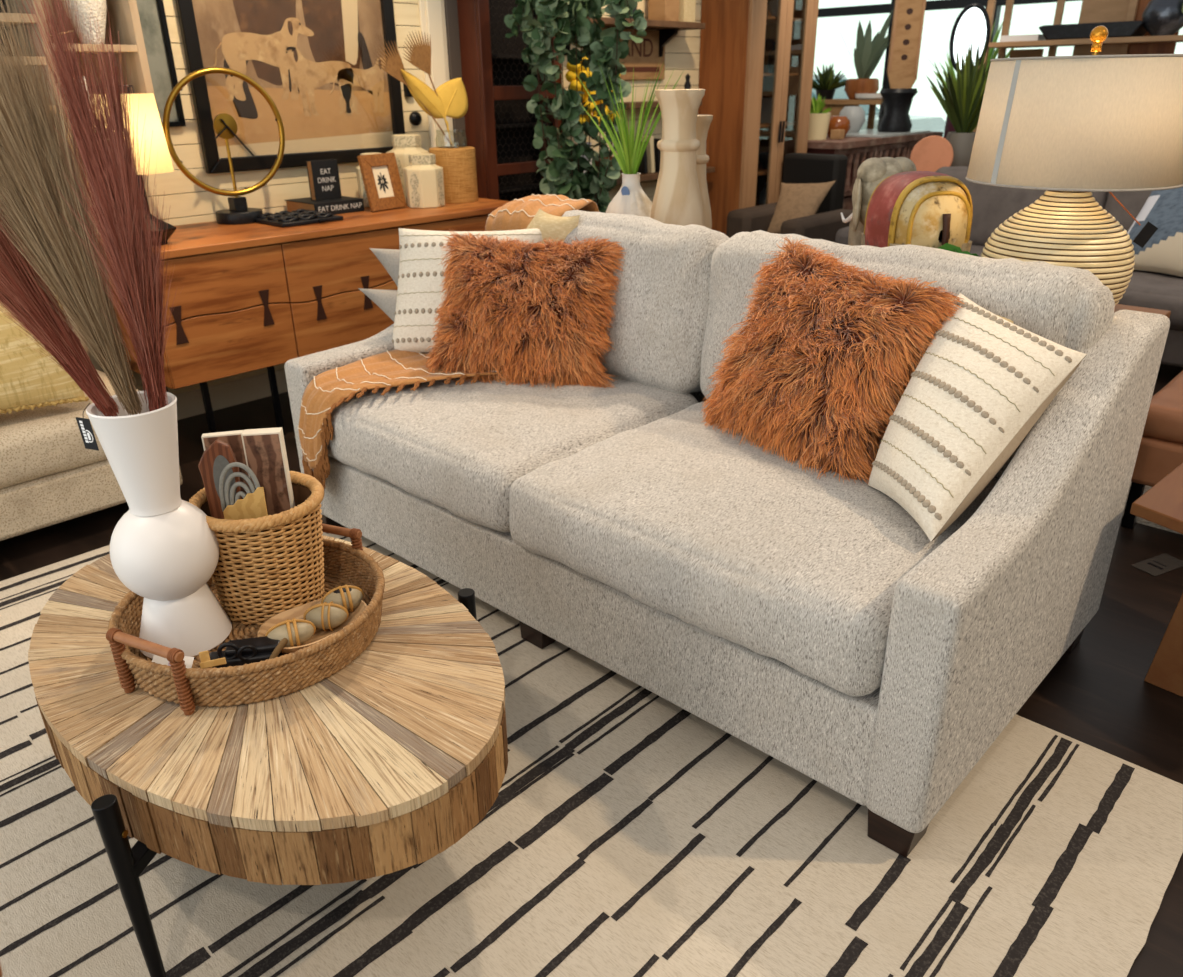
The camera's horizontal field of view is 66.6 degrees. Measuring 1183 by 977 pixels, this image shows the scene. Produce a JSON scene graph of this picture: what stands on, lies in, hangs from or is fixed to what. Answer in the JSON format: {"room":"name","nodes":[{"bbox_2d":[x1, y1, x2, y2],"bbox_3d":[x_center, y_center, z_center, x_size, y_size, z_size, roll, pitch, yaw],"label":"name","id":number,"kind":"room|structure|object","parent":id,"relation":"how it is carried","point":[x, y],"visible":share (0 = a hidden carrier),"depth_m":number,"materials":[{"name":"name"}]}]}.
{"room":"store","nodes":[
{"label":"store","id":0,"kind":"room"},
{"bbox_2d":[41,0,701,394],"bbox_3d":[-1.904,-1.706,3.781,0.150,2.900,9.700,21,32,39],"label":"wall","id":1,"kind":"structure","parent":0,"point":[187,202],"depth_m":4.36,"materials":[{"name":"paint"}]},
{"bbox_2d":[0,0,155,251],"bbox_3d":[-2.348,-1.481,3.025,0.300,1.480,1.555,21,32,39],"label":"cubby shelf","id":2,"kind":"object","parent":1,"relation":"attached to","point":[125,19],"visible":0.12,"depth_m":3.42,"materials":[{"name":"brown wood"}]},
{"bbox_2d":[61,0,106,43],"bbox_3d":[-1.897,-1.773,3.386,0.156,0.190,0.156,21,32,39],"label":"vase","id":3,"kind":"object","parent":2,"relation":"on","point":[99,7],"visible":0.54,"depth_m":3.35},
{"bbox_2d":[136,0,185,126],"bbox_3d":[-1.847,-1.913,3.660,0.028,0.825,0.225,21,32,39],"label":"framed picture","id":4,"kind":"object","parent":1,"relation":"attached to","point":[152,16],"visible":0.45,"depth_m":3.76,"materials":[{"name":"black metal"}]},
{"bbox_2d":[175,368,287,419],"bbox_3d":[-3.022,0.094,3.204,0.032,0.120,6.300,21,32,39],"label":"baseboard","id":5,"kind":"structure","parent":1,"relation":"attached to","point":[223,395],"depth_m":4.39,"materials":[{"name":"wood"}]},
{"bbox_2d":[175,0,404,173],"bbox_3d":[-1.353,-2.017,4.178,0.035,0.975,1.080,21,32,39],"label":"framed picture","id":6,"kind":"object","parent":1,"relation":"attached to","point":[315,59],"visible":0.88,"depth_m":4.19,"materials":[{"name":"paper"}]},
{"bbox_2d":[418,0,453,147],"bbox_3d":[-0.810,-2.158,4.749,0.035,2.900,0.155,21,32,39],"label":"trim","id":7,"kind":"structure","parent":1,"relation":"attached to","point":[431,12],"depth_m":4.69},
{"bbox_2d":[585,28,664,79],"bbox_3d":[0.224,-2.746,5.693,0.026,0.290,0.740,21,32,39],"label":"wall sign","id":8,"kind":"object","parent":1,"relation":"attached to","point":[643,57],"visible":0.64,"depth_m":5.79,"materials":[{"name":"brown wood"}]},
{"bbox_2d":[563,17,704,56],"bbox_3d":[0.228,-2.770,5.534,0.219,0.195,1.270,21,32,39],"label":"wall shelf","id":9,"kind":"object","parent":1,"relation":"attached to","point":[668,30],"visible":0.52,"depth_m":5.71,"materials":[{"name":"brown wood"}]},
{"bbox_2d":[648,0,678,20],"bbox_3d":[0.455,-3.057,5.657,0.140,0.220,0.140,21,32,39],"label":"box","id":10,"kind":"object","parent":9,"relation":"on","point":[664,10],"visible":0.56,"depth_m":5.63,"materials":[{"name":"brown wood"}]},
{"bbox_2d":[616,166,714,183],"bbox_3d":[0.329,-1.994,5.986,0.219,0.195,1.350,21,32,39],"label":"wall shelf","id":11,"kind":"object","parent":1,"relation":"attached to","point":[648,176],"visible":0.1,"depth_m":5.87,"materials":[{"name":"brown wood"}]},
{"bbox_2d":[565,57,620,172],"bbox_3d":[0.009,-2.166,5.295,0.291,0.694,0.365,5,25,13],"label":"flowers","id":12,"kind":"object","parent":11,"relation":"on","point":[570,76],"visible":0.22,"depth_m":5.14,"materials":[{"name":"yellow plant"}]},
{"bbox_2d":[0,364,1182,976],"bbox_3d":[-0.641,-0.455,4.565,12.200,0.060,11.700,21,32,39],"label":"floor","id":13,"kind":"structure","parent":0,"point":[1097,695],"depth_m":2.45,"materials":[{"name":"wood"}]},
{"bbox_2d":[0,307,182,540],"bbox_3d":[-2.654,-0.014,2.700,0.902,0.720,2.432,21,32,39],"label":"sofa","id":14,"kind":"object","parent":13,"relation":"on","point":[48,476],"visible":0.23,"depth_m":2.99,"materials":[{"name":"beige fabric"}]},
{"bbox_2d":[0,289,88,413],"bbox_3d":[-1.991,-0.429,2.918,0.645,0.383,0.270,-21,31,-37],"label":"plaid pillow","id":15,"kind":"object","parent":14,"relation":"on","point":[29,379],"visible":0.71,"depth_m":2.95,"materials":[{"name":"fabric"}]},
{"bbox_2d":[0,369,137,488],"bbox_3d":[-2.611,0.025,2.674,0.785,0.213,2.432,21,32,39],"label":"seat cushion","id":16,"kind":"object","parent":14,"relation":"on","point":[42,447],"depth_m":2.98,"materials":[{"name":"fabric"}]},
{"bbox_2d":[100,198,509,434],"bbox_3d":[-1.214,-0.845,4.313,0.652,0.873,1.920,21,32,39],"label":"console","id":17,"kind":"object","parent":13,"relation":"on","point":[253,296],"visible":0.43,"depth_m":3.75,"materials":[{"name":"brown wood"}]},
{"bbox_2d":[91,93,175,245],"bbox_3d":[-1.706,-1.192,3.382,0.252,0.535,0.252,21,32,39],"label":"table lamp","id":18,"kind":"object","parent":17,"relation":"on","point":[146,102],"visible":0.28,"depth_m":3.29,"materials":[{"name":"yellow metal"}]},
{"bbox_2d":[163,67,284,224],"bbox_3d":[-1.595,-1.488,3.922,0.200,0.632,0.516,21,32,39],"label":"sculpture","id":19,"kind":"object","parent":17,"relation":"on","point":[224,125],"visible":0.98,"depth_m":3.92,"materials":[{"name":"gold metal"}]},
{"bbox_2d":[255,209,343,227],"bbox_3d":[-1.318,-1.216,4.036,0.367,0.033,0.300,21,32,39],"label":"chain","id":20,"kind":"object","parent":17,"relation":"on","point":[299,217],"visible":0.98,"depth_m":3.98,"materials":[{"name":"black metal"}]},
{"bbox_2d":[285,196,363,214],"bbox_3d":[-1.284,-1.363,4.330,0.266,0.058,0.265,21,32,39],"label":"book","id":21,"kind":"object","parent":17,"relation":"on","point":[345,204],"visible":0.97,"depth_m":4.26,"materials":[{"name":"black paper"}]},
{"bbox_2d":[306,159,341,200],"bbox_3d":[-1.269,-1.465,4.271,0.046,0.176,0.140,21,32,39],"label":"book","id":22,"kind":"object","parent":21,"relation":"on","point":[323,175],"visible":1,"depth_m":4.25,"materials":[{"name":"black paper"}]},
{"bbox_2d":[357,152,406,211],"bbox_3d":[-1.007,-1.478,4.337,0.075,0.254,0.216,16,29,33],"label":"photo frame","id":23,"kind":"object","parent":17,"relation":"on","point":[380,173],"visible":1,"depth_m":4.33,"materials":[{"name":"wood"}]},
{"bbox_2d":[386,134,428,203],"bbox_3d":[-0.936,-1.642,4.616,0.207,0.325,0.207,-11,26,-22],"label":"jar","id":24,"kind":"object","parent":17,"relation":"on","point":[404,145],"visible":0.41,"depth_m":4.51,"materials":[{"name":"beige ceramic"}]},
{"bbox_2d":[403,153,444,208],"bbox_3d":[-0.825,-1.518,4.432,0.181,0.245,0.181,-11,26,-22],"label":"jar","id":25,"kind":"object","parent":17,"relation":"on","point":[423,179],"visible":1,"depth_m":4.37,"materials":[{"name":"beige ceramic"}]},
{"bbox_2d":[429,146,477,203],"bbox_3d":[-0.706,-1.647,4.594,0.232,0.345,0.232,21,32,39],"label":"vase","id":26,"kind":"object","parent":17,"relation":"on","point":[458,163],"visible":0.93,"depth_m":4.52,"materials":[{"name":"brown wood"}]},
{"bbox_2d":[375,41,451,145],"bbox_3d":[-0.866,-1.908,4.365,0.377,0.477,0.034,-18,29,-33],"label":"palm","id":27,"kind":"object","parent":26,"relation":"in","point":[393,66],"visible":1,"depth_m":4.27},
{"bbox_2d":[401,69,451,143],"bbox_3d":[-0.813,-1.871,4.429,0.242,0.354,0.045,-17,29,-31],"label":"dried leaf","id":28,"kind":"object","parent":26,"relation":"in","point":[421,91],"visible":1,"depth_m":4.40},
{"bbox_2d":[403,30,451,144],"bbox_3d":[-0.804,-1.938,4.376,0.253,0.518,0.023,-22,32,-39],"label":"palm","id":29,"kind":"object","parent":26,"relation":"in","point":[420,57],"visible":1,"depth_m":4.31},
{"bbox_2d":[436,78,467,141],"bbox_3d":[-0.701,-1.881,4.497,0.196,0.313,0.025,-15,28,-29],"label":"dried leaf","id":30,"kind":"object","parent":26,"relation":"in","point":[453,94],"visible":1,"depth_m":4.47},
{"bbox_2d":[457,0,562,200],"bbox_3d":[-0.432,-2.042,5.088,0.180,2.400,0.590,21,32,39],"label":"tall cabinet","id":31,"kind":"object","parent":13,"relation":"on","point":[499,125],"visible":0.3,"depth_m":4.95,"materials":[{"name":"brown wood"}]},
{"bbox_2d":[499,183,539,193],"bbox_3d":[-0.441,-1.745,5.236,0.118,0.018,0.540,21,32,39],"label":"shelf","id":32,"kind":"object","parent":31,"relation":"attached to","point":[502,187],"depth_m":5.25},
{"bbox_2d":[495,122,552,128],"bbox_3d":[-0.446,-2.055,5.096,0.118,0.018,0.540,21,32,39],"label":"shelf","id":33,"kind":"object","parent":31,"relation":"attached to","point":[526,125],"depth_m":5.11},
{"bbox_2d":[504,0,646,212],"bbox_3d":[-0.078,-1.730,4.942,0.721,1.942,0.397,-3,24,-4],"label":"eucalyptus plant","id":34,"kind":"object","parent":13,"relation":"on","point":[567,21],"visible":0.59,"depth_m":4.71,"materials":[{"name":"green plant"}]},
{"bbox_2d":[0,527,1182,976],"bbox_3d":[-0.612,0.632,2.057,2.995,0.012,2.465,21,32,39],"label":"rug","id":35,"kind":"object","parent":13,"relation":"on","point":[625,833],"visible":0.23,"depth_m":1.75,"materials":[{"name":"beige fabric"}]},
{"bbox_2d":[28,535,507,976],"bbox_3d":[-0.663,0.480,1.880,1.210,0.413,0.806,21,32,39],"label":"coffee table","id":36,"kind":"object","parent":35,"relation":"on","point":[380,765],"visible":0.58,"depth_m":1.50,"materials":[{"name":"brown wood"}]},
{"bbox_2d":[106,523,384,714],"bbox_3d":[-0.669,0.230,1.780,0.511,0.131,0.528,21,32,39],"label":"tray","id":37,"kind":"object","parent":36,"relation":"on","point":[344,563],"visible":0.59,"depth_m":1.62,"materials":[{"name":"wicker"}]},
{"bbox_2d":[75,391,231,658],"bbox_3d":[-0.801,0.070,1.674,0.186,0.486,0.186,19,31,37],"label":"vase","id":38,"kind":"object","parent":37,"relation":"on","point":[164,549],"visible":0.97,"depth_m":1.62,"materials":[{"name":"white ceramic"}]},
{"bbox_2d":[0,188,118,416],"bbox_3d":[-1.015,-0.368,1.482,0.398,0.809,0.179,-2,24,-2],"label":"grass spray","id":39,"kind":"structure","parent":38,"relation":"in","point":[25,299],"depth_m":1.50,"materials":[{"name":"plant"}]},
{"bbox_2d":[0,0,143,414],"bbox_3d":[-0.914,-0.405,1.471,0.256,0.883,0.168,8,26,18],"label":"grass spray","id":40,"kind":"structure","parent":38,"relation":"in","point":[27,187],"depth_m":1.44,"materials":[{"name":"plant"}]},
{"bbox_2d":[16,0,181,411],"bbox_3d":[-0.775,-0.405,1.465,0.176,0.885,0.183,-14,27,-27],"label":"grass spray","id":41,"kind":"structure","parent":38,"relation":"in","point":[108,160],"depth_m":1.42,"materials":[{"name":"plant"}]},
{"bbox_2d":[209,636,287,667],"bbox_3d":[-0.630,0.301,1.669,0.159,0.062,0.072,-6,25,-12],"label":"ornament","id":42,"kind":"object","parent":37,"relation":"on","point":[239,652],"visible":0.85,"depth_m":1.66,"materials":[{"name":"metal"}]},
{"bbox_2d":[189,471,324,624],"bbox_3d":[-0.667,0.122,1.840,0.261,0.246,0.262,-11,26,-22],"label":"wicker basket","id":43,"kind":"object","parent":37,"relation":"in","point":[268,566],"visible":0.7,"depth_m":1.76,"materials":[{"name":"wicker"}]},
{"bbox_2d":[198,439,241,518],"bbox_3d":[-0.730,0.004,1.783,0.074,0.211,0.023,-3,24,-5],"label":"board","id":44,"kind":"object","parent":43,"relation":"in","point":[219,454],"visible":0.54,"depth_m":1.76,"materials":[{"name":"brown wood"}]},
{"bbox_2d":[201,430,250,498],"bbox_3d":[-0.735,-0.024,1.835,0.078,0.190,0.020,-7,25,-12],"label":"block","id":45,"kind":"object","parent":43,"relation":"in","point":[233,438],"visible":0.35,"depth_m":1.80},
{"bbox_2d":[219,462,267,519],"bbox_3d":[-0.677,0.026,1.750,0.087,0.163,0.021,-3,24,-5],"label":"ornament","id":46,"kind":"object","parent":43,"relation":"in","point":[253,504],"visible":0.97,"depth_m":1.74,"materials":[{"name":"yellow fabric"}]},
{"bbox_2d":[241,427,294,514],"bbox_3d":[-0.649,-0.027,1.814,0.074,0.190,0.032,-4,24,-8],"label":"block","id":47,"kind":"object","parent":43,"relation":"in","point":[265,453],"visible":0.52,"depth_m":1.79,"materials":[{"name":"wood"}]},
{"bbox_2d":[257,598,366,653],"bbox_3d":[-0.544,0.272,1.769,0.151,0.031,0.215,21,32,39],"label":"wooden bowl","id":48,"kind":"object","parent":37,"relation":"on","point":[297,612],"visible":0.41,"depth_m":1.78,"materials":[{"name":"brown wood"}]},
{"bbox_2d":[265,618,315,646],"bbox_3d":[-0.573,0.277,1.716,0.081,0.058,0.068,4,25,11],"label":"stone","id":49,"kind":"object","parent":48,"relation":"in","point":[297,632],"visible":0.9,"depth_m":1.70,"materials":[{"name":"beige stone"}]},
{"bbox_2d":[303,601,348,630],"bbox_3d":[-0.523,0.252,1.773,0.069,0.056,0.074,21,32,39],"label":"stone","id":50,"kind":"object","parent":48,"relation":"in","point":[324,616],"visible":0.94,"depth_m":1.75,"materials":[{"name":"beige stone"}]},
{"bbox_2d":[321,584,363,611],"bbox_3d":[-0.502,0.225,1.824,0.067,0.058,0.073,11,27,24],"label":"stone","id":51,"kind":"object","parent":48,"relation":"in","point":[350,597],"visible":0.8,"depth_m":1.81,"materials":[{"name":"beige stone"}]},
{"bbox_2d":[284,210,1169,857],"bbox_3d":[0.170,-0.184,2.602,2.240,1.032,1.158,21,32,39],"label":"sofa","id":52,"kind":"object","parent":35,"relation":"on","point":[811,621],"visible":0.66,"depth_m":2.04,"materials":[{"name":"grey fabric"}]},
{"bbox_2d":[358,288,396,321],"bbox_3d":[-0.634,-0.641,3.205,0.443,0.122,0.114,3,24,8],"label":"pillow","id":53,"kind":"object","parent":52,"relation":"on","point":[385,300],"visible":0.27,"depth_m":3.19,"materials":[{"name":"fabric"}]},
{"bbox_2d":[370,248,399,286],"bbox_3d":[-0.539,-0.754,3.222,0.561,0.186,0.123,4,25,10],"label":"pillow","id":54,"kind":"object","parent":52,"relation":"on","point":[389,258],"visible":0.12,"depth_m":3.23,"materials":[{"name":"fabric"}]},
{"bbox_2d":[298,194,598,489],"bbox_3d":[-0.409,-0.497,3.053,0.540,0.857,1.205,21,32,39],"label":"throw blanket","id":55,"kind":"object","parent":52,"relation":"on","point":[327,390],"visible":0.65,"depth_m":2.87,"materials":[{"name":"orange fabric"}]},
{"bbox_2d":[392,228,541,352],"bbox_3d":[-0.414,-0.666,3.051,0.544,0.411,0.241,4,25,11],"label":"pillow","id":56,"kind":"object","parent":52,"relation":"on","point":[420,276],"visible":0.44,"depth_m":3.02,"materials":[{"name":"beige fabric"}]},
{"bbox_2d":[326,377,697,531],"bbox_3d":[-0.281,-0.206,2.883,0.986,0.268,0.896,21,32,39],"label":"seat cushion","id":57,"kind":"object","parent":52,"relation":"on","point":[451,455],"depth_m":2.59,"materials":[{"name":"fabric"}]},
{"bbox_2d":[423,229,626,389],"bbox_3d":[-0.218,-0.535,2.903,0.669,0.562,0.392,8,26,18],"label":"fur pillow","id":58,"kind":"object","parent":52,"relation":"on","point":[533,312],"visible":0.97,"depth_m":2.80,"materials":[{"name":"fur"}]},
{"bbox_2d":[526,208,579,244],"bbox_3d":[-0.246,-0.774,3.115,0.485,0.380,0.098,13,28,29],"label":"linen pillow","id":59,"kind":"object","parent":52,"relation":"on","point":[552,226],"visible":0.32,"depth_m":2.97,"materials":[{"name":"fabric"}]},
{"bbox_2d":[561,210,728,393],"bbox_3d":[0.045,-0.649,3.058,0.998,0.553,0.339,21,32,39],"label":"cushion","id":60,"kind":"object","parent":52,"relation":"on","point":[663,309],"depth_m":2.76,"materials":[{"name":"fabric"}]},
{"bbox_2d":[509,401,998,695],"bbox_3d":[0.435,0.067,2.252,1.042,0.275,0.907,21,32,39],"label":"seat cushion","id":61,"kind":"object","parent":52,"relation":"on","point":[787,576],"depth_m":1.96,"materials":[{"name":"fabric"}]},
{"bbox_2d":[700,236,963,483],"bbox_3d":[0.571,-0.310,2.311,0.435,0.603,0.641,-13,27,-26],"label":"fur pillow","id":62,"kind":"object","parent":52,"relation":"on","point":[824,358],"visible":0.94,"depth_m":2.16,"materials":[{"name":"fur"}]},
{"bbox_2d":[700,230,1114,478],"bbox_3d":[0.772,-0.379,2.431,1.077,0.551,0.328,21,32,39],"label":"cushion","id":63,"kind":"object","parent":52,"relation":"on","point":[1069,307],"depth_m":2.18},
{"bbox_2d":[868,292,1086,541],"bbox_3d":[0.781,-0.173,1.979,0.449,0.404,0.340,-15,28,-29],"label":"pillow","id":64,"kind":"object","parent":52,"relation":"on","point":[985,380],"visible":0.98,"depth_m":1.89,"materials":[{"name":"beige fabric"}]},
{"bbox_2d":[698,0,818,234],"bbox_3d":[1.192,-2.790,6.454,0.443,2.600,0.820,21,32,39],"label":"tall cabinet","id":65,"kind":"object","parent":13,"relation":"on","point":[737,38],"visible":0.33,"depth_m":6.27,"materials":[{"name":"brown wood"}]},
{"bbox_2d":[726,153,852,241],"bbox_3d":[1.417,-1.806,6.284,0.670,0.940,0.940,21,32,39],"label":"armchair","id":66,"kind":"object","parent":13,"relation":"on","point":[798,168],"visible":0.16,"depth_m":6.18,"materials":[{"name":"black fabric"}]},
{"bbox_2d":[767,180,835,233],"bbox_3d":[1.404,-1.911,6.151,0.395,0.361,0.334,15,29,31],"label":"pillow","id":67,"kind":"object","parent":66,"relation":"on","point":[795,200],"visible":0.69,"depth_m":6.11,"materials":[{"name":"fabric"}]},
{"bbox_2d":[807,129,942,209],"bbox_3d":[2.222,-2.460,7.613,0.630,1.020,1.760,21,32,39],"label":"console table","id":68,"kind":"object","parent":13,"relation":"on","point":[859,147],"visible":0.3,"depth_m":7.03,"materials":[{"name":"brown wood"}]},
{"bbox_2d":[808,113,830,139],"bbox_3d":[1.742,-2.810,6.979,0.210,0.190,0.210,21,32,39],"label":"pot","id":69,"kind":"object","parent":68,"relation":"on","point":[819,122],"depth_m":6.90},
{"bbox_2d":[808,94,831,139],"bbox_3d":[1.735,-2.876,6.954,0.255,0.332,0.288,21,32,39],"label":"succulent","id":70,"kind":"object","parent":68,"relation":"on","point":[819,121],"visible":0.9,"depth_m":6.90,"materials":[{"name":"ceramic"}]},
{"bbox_2d":[811,99,882,128],"bbox_3d":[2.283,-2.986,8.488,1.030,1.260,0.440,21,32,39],"label":"bench","id":71,"kind":"object","parent":68,"relation":"on","point":[837,105],"visible":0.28,"depth_m":8.08,"materials":[{"name":"brown wood"}]},
{"bbox_2d":[812,62,845,98],"bbox_3d":[2.167,-3.726,8.215,0.450,0.317,0.423,21,32,39],"label":"plant","id":72,"kind":"object","parent":71,"relation":"on","point":[827,85],"visible":0.87,"depth_m":8.21,"materials":[{"name":"green plant"}]},
{"bbox_2d":[844,78,878,99],"bbox_3d":[2.416,-3.574,8.046,0.300,0.170,0.300,21,32,39],"label":"pot","id":73,"kind":"object","parent":71,"relation":"on","point":[860,85],"depth_m":7.93,"materials":[{"name":"brown ceramic"}]},
{"bbox_2d":[836,10,892,99],"bbox_3d":[2.473,-3.835,7.963,0.460,0.714,0.542,21,32,39],"label":"agave","id":74,"kind":"object","parent":71,"relation":"on","point":[868,52],"visible":0.81,"depth_m":7.91,"materials":[{"name":"green plant"}]},
{"bbox_2d":[839,106,864,132],"bbox_3d":[2.158,-3.060,7.462,0.220,0.200,0.220,21,32,39],"label":"pot","id":75,"kind":"object","parent":68,"relation":"on","point":[855,114],"visible":0.81,"depth_m":7.38,"materials":[{"name":"grey ceramic"}]},
{"bbox_2d":[877,0,925,131],"bbox_3d":[2.525,-3.534,7.284,0.300,1.200,0.300,-1,24,-1],"label":"decorative sculpture","id":76,"kind":"object","parent":68,"relation":"on","point":[908,15],"visible":1,"depth_m":7.29,"materials":[{"name":"brown wood"}]},
{"bbox_2d":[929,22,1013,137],"bbox_3d":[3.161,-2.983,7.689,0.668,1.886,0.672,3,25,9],"label":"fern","id":77,"kind":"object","parent":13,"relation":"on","point":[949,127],"visible":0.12,"depth_m":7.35,"materials":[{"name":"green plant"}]},
{"bbox_2d":[835,166,1182,366],"bbox_3d":[2.735,-1.266,5.056,2.550,0.925,1.122,21,32,39],"label":"sofa","id":78,"kind":"object","parent":13,"relation":"on","point":[992,205],"visible":0.06,"depth_m":5.03,"materials":[{"name":"grey fabric"}]},
{"bbox_2d":[935,166,1107,245],"bbox_3d":[2.578,-1.694,5.532,1.086,0.530,0.335,21,32,39],"label":"cushion","id":79,"kind":"object","parent":78,"relation":"on","point":[992,205],"depth_m":5.47,"materials":[{"name":"grey fabric"}]},
{"bbox_2d":[1104,191,1151,231],"bbox_3d":[3.348,-1.407,4.874,1.073,0.527,0.333,21,32,39],"label":"cushion","id":80,"kind":"object","parent":78,"relation":"on","point":[1134,201],"depth_m":5.01,"materials":[{"name":"grey fabric"}]},
{"bbox_2d":[1118,270,1182,330],"bbox_3d":[3.036,-1.007,4.685,1.057,0.227,0.884,21,32,39],"label":"seat cushion","id":81,"kind":"object","parent":78,"relation":"on","point":[1145,289],"depth_m":4.42,"materials":[{"name":"grey fabric"}]},
{"bbox_2d":[1127,187,1182,276],"bbox_3d":[3.048,-1.339,4.588,0.342,0.486,0.614,-15,28,-28],"label":"pillow","id":82,"kind":"object","parent":78,"relation":"on","point":[1163,252],"visible":0.59,"depth_m":4.61,"materials":[{"name":"fabric"}]},
{"bbox_2d":[973,0,1182,131],"bbox_3d":[3.773,-2.755,6.657,1.770,2.300,0.430,21,32,39],"label":"open shelf","id":83,"kind":"object","parent":13,"relation":"on","point":[1092,11],"visible":0.14,"depth_m":6.61,"materials":[{"name":"brown wood"}]},
{"bbox_2d":[1039,21,1146,39],"bbox_3d":[3.629,-3.302,6.500,0.691,0.100,0.280,21,32,39],"label":"trough","id":84,"kind":"object","parent":83,"relation":"on","point":[1122,28],"visible":0.66,"depth_m":6.41,"materials":[{"name":"black metal"}]},
{"bbox_2d":[1142,0,1182,35],"bbox_3d":[3.948,-3.268,6.169,0.300,0.300,0.300,21,32,39],"label":"vase","id":85,"kind":"object","parent":83,"relation":"on","point":[1160,17],"visible":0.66,"depth_m":6.10,"materials":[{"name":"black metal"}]},
{"bbox_2d":[1114,304,1170,317],"bbox_3d":[0.727,-0.366,3.285,2.150,0.790,0.565,21,32,39],"label":"table","id":86,"kind":"object","parent":13,"relation":"on","point":[1118,307],"visible":0.02,"depth_m":2.65,"materials":[{"name":"brown wood"}]},
{"bbox_2d":[605,173,651,216],"bbox_3d":[0.152,-1.051,3.477,0.250,0.316,0.250,21,32,39],"label":"vase","id":87,"kind":"object","parent":86,"relation":"on","point":[631,199],"visible":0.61,"depth_m":3.40,"materials":[{"name":"white ceramic"}]},
{"bbox_2d":[574,60,681,173],"bbox_3d":[0.144,-1.361,3.357,0.406,0.446,0.423,-7,25,-14],"label":"grass plant","id":88,"kind":"object","parent":87,"relation":"in","point":[629,162],"visible":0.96,"depth_m":3.34,"materials":[{"name":"plant"}]},
{"bbox_2d":[650,89,704,225],"bbox_3d":[0.314,-1.122,3.276,0.204,0.606,0.204,21,32,39],"label":"vase","id":89,"kind":"object","parent":86,"relation":"on","point":[677,200],"visible":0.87,"depth_m":3.20,"materials":[{"name":"beige ceramic"}]},
{"bbox_2d":[696,115,712,228],"bbox_3d":[0.390,-1.168,3.487,0.163,0.515,0.163,-8,25,-16],"label":"candlestick","id":90,"kind":"object","parent":86,"relation":"on","point":[703,122],"visible":0.3,"depth_m":3.41,"materials":[{"name":"ceramic"}]},
{"bbox_2d":[841,157,972,252],"bbox_3d":[0.985,-0.838,2.889,0.269,0.413,0.597,-5,24,-9],"label":"elephant","id":91,"kind":"object","parent":86,"relation":"on","point":[895,203],"visible":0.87,"depth_m":2.67},
{"bbox_2d":[965,26,1182,304],"bbox_3d":[1.294,-0.832,2.429,0.532,0.745,0.532,11,27,24],"label":"table lamp","id":92,"kind":"object","parent":86,"relation":"on","point":[1071,128],"visible":0.76,"depth_m":2.21,"materials":[{"name":"fabric"}]},
{"bbox_2d":[1121,371,1182,528],"bbox_3d":[2.318,-0.294,3.003,0.705,0.847,0.845,21,32,39],"label":"leather chair","id":93,"kind":"object","parent":13,"relation":"on","point":[1160,452],"visible":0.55,"depth_m":2.94,"materials":[{"name":"brown leather"}]},
{"bbox_2d":[1130,463,1182,696],"bbox_3d":[1.587,0.281,2.170,0.492,0.500,0.625,-14,27,-27],"label":"side table","id":94,"kind":"object","parent":13,"relation":"on","point":[1162,504],"visible":1,"depth_m":2.21,"materials":[{"name":"brown wood"}]},
{"bbox_2d":[1131,553,1182,575],"bbox_3d":[1.806,0.241,2.858,0.170,0.002,0.080,-12,27,-24],"label":"label","id":95,"kind":"object","parent":13,"relation":"on","point":[1163,563],"visible":1,"depth_m":2.86,"materials":[{"name":"grey paper"}]},
{"bbox_3d":[3.207,-1.559,5.870,2.750,0.780,0.660,21,32,39],"label":"table","id":96,"kind":"object","parent":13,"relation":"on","visible":0},
{"bbox_2d":[910,136,953,171],"bbox_3d":[2.324,-2.263,6.150,0.280,0.278,0.048,10,26,22],"label":"disc","id":97,"kind":"object","parent":96,"relation":"on","point":[931,153],"visible":0.74,"depth_m":6.13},
{"bbox_2d":[926,39,1004,166],"bbox_3d":[2.571,-2.586,6.140,0.585,0.887,0.540,14,28,29],"label":"plant","id":98,"kind":"object","parent":96,"relation":"on","point":[962,100],"visible":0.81,"depth_m":6.08,"materials":[{"name":"green plant"}]},
{"bbox_2d":[949,3,990,131],"bbox_3d":[2.586,-2.764,6.275,0.181,1.100,0.197,-9,25,-17],"label":"oval mirror","id":99,"kind":"object","parent":96,"relation":"on","point":[972,23],"visible":0.63,"depth_m":6.12,"materials":[{"name":"white mirror"}]},
{"bbox_3d":[3.268,-3.560,7.734,12.200,2.900,0.150,21,32,39],"label":"wall","id":100,"kind":"structure","parent":0,"visible":0},
{"bbox_2d":[818,0,894,128],"bbox_3d":[2.369,-4.059,8.361,0.930,1.680,0.090,21,32,39],"label":"window","id":101,"kind":"structure","parent":100,"relation":"in","point":[878,8],"depth_m":8.12,"materials":[{"name":"metal"}]},
{"bbox_2d":[887,0,987,88],"bbox_3d":[3.013,-3.818,7.804,0.840,1.680,0.090,21,32,39],"label":"window","id":102,"kind":"structure","parent":100,"relation":"in","point":[933,4],"depth_m":7.61,"materials":[{"name":"metal"}]},
{"bbox_2d":[989,0,1082,57],"bbox_3d":[3.740,-3.546,7.174,1.160,1.680,0.090,21,32,39],"label":"window","id":103,"kind":"structure","parent":100,"relation":"in","point":[999,3],"depth_m":7.34,"materials":[{"name":"metal"}]},
{"label":"outside","id":104,"kind":"structure","parent":0,"visible":0},
{"bbox_3d":[7.636,-4.756,14.004,22.000,0.060,14.850,21,32,39],"label":"ground","id":105,"kind":"structure","parent":104,"visible":0},
{"bbox_2d":[811,75,945,136],"bbox_3d":[3.377,-5.756,14.370,4.286,1.580,1.800,21,32,39],"label":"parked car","id":106,"kind":"object","parent":105,"relation":"on","point":[935,124],"visible":0.02,"depth_m":13.35,"materials":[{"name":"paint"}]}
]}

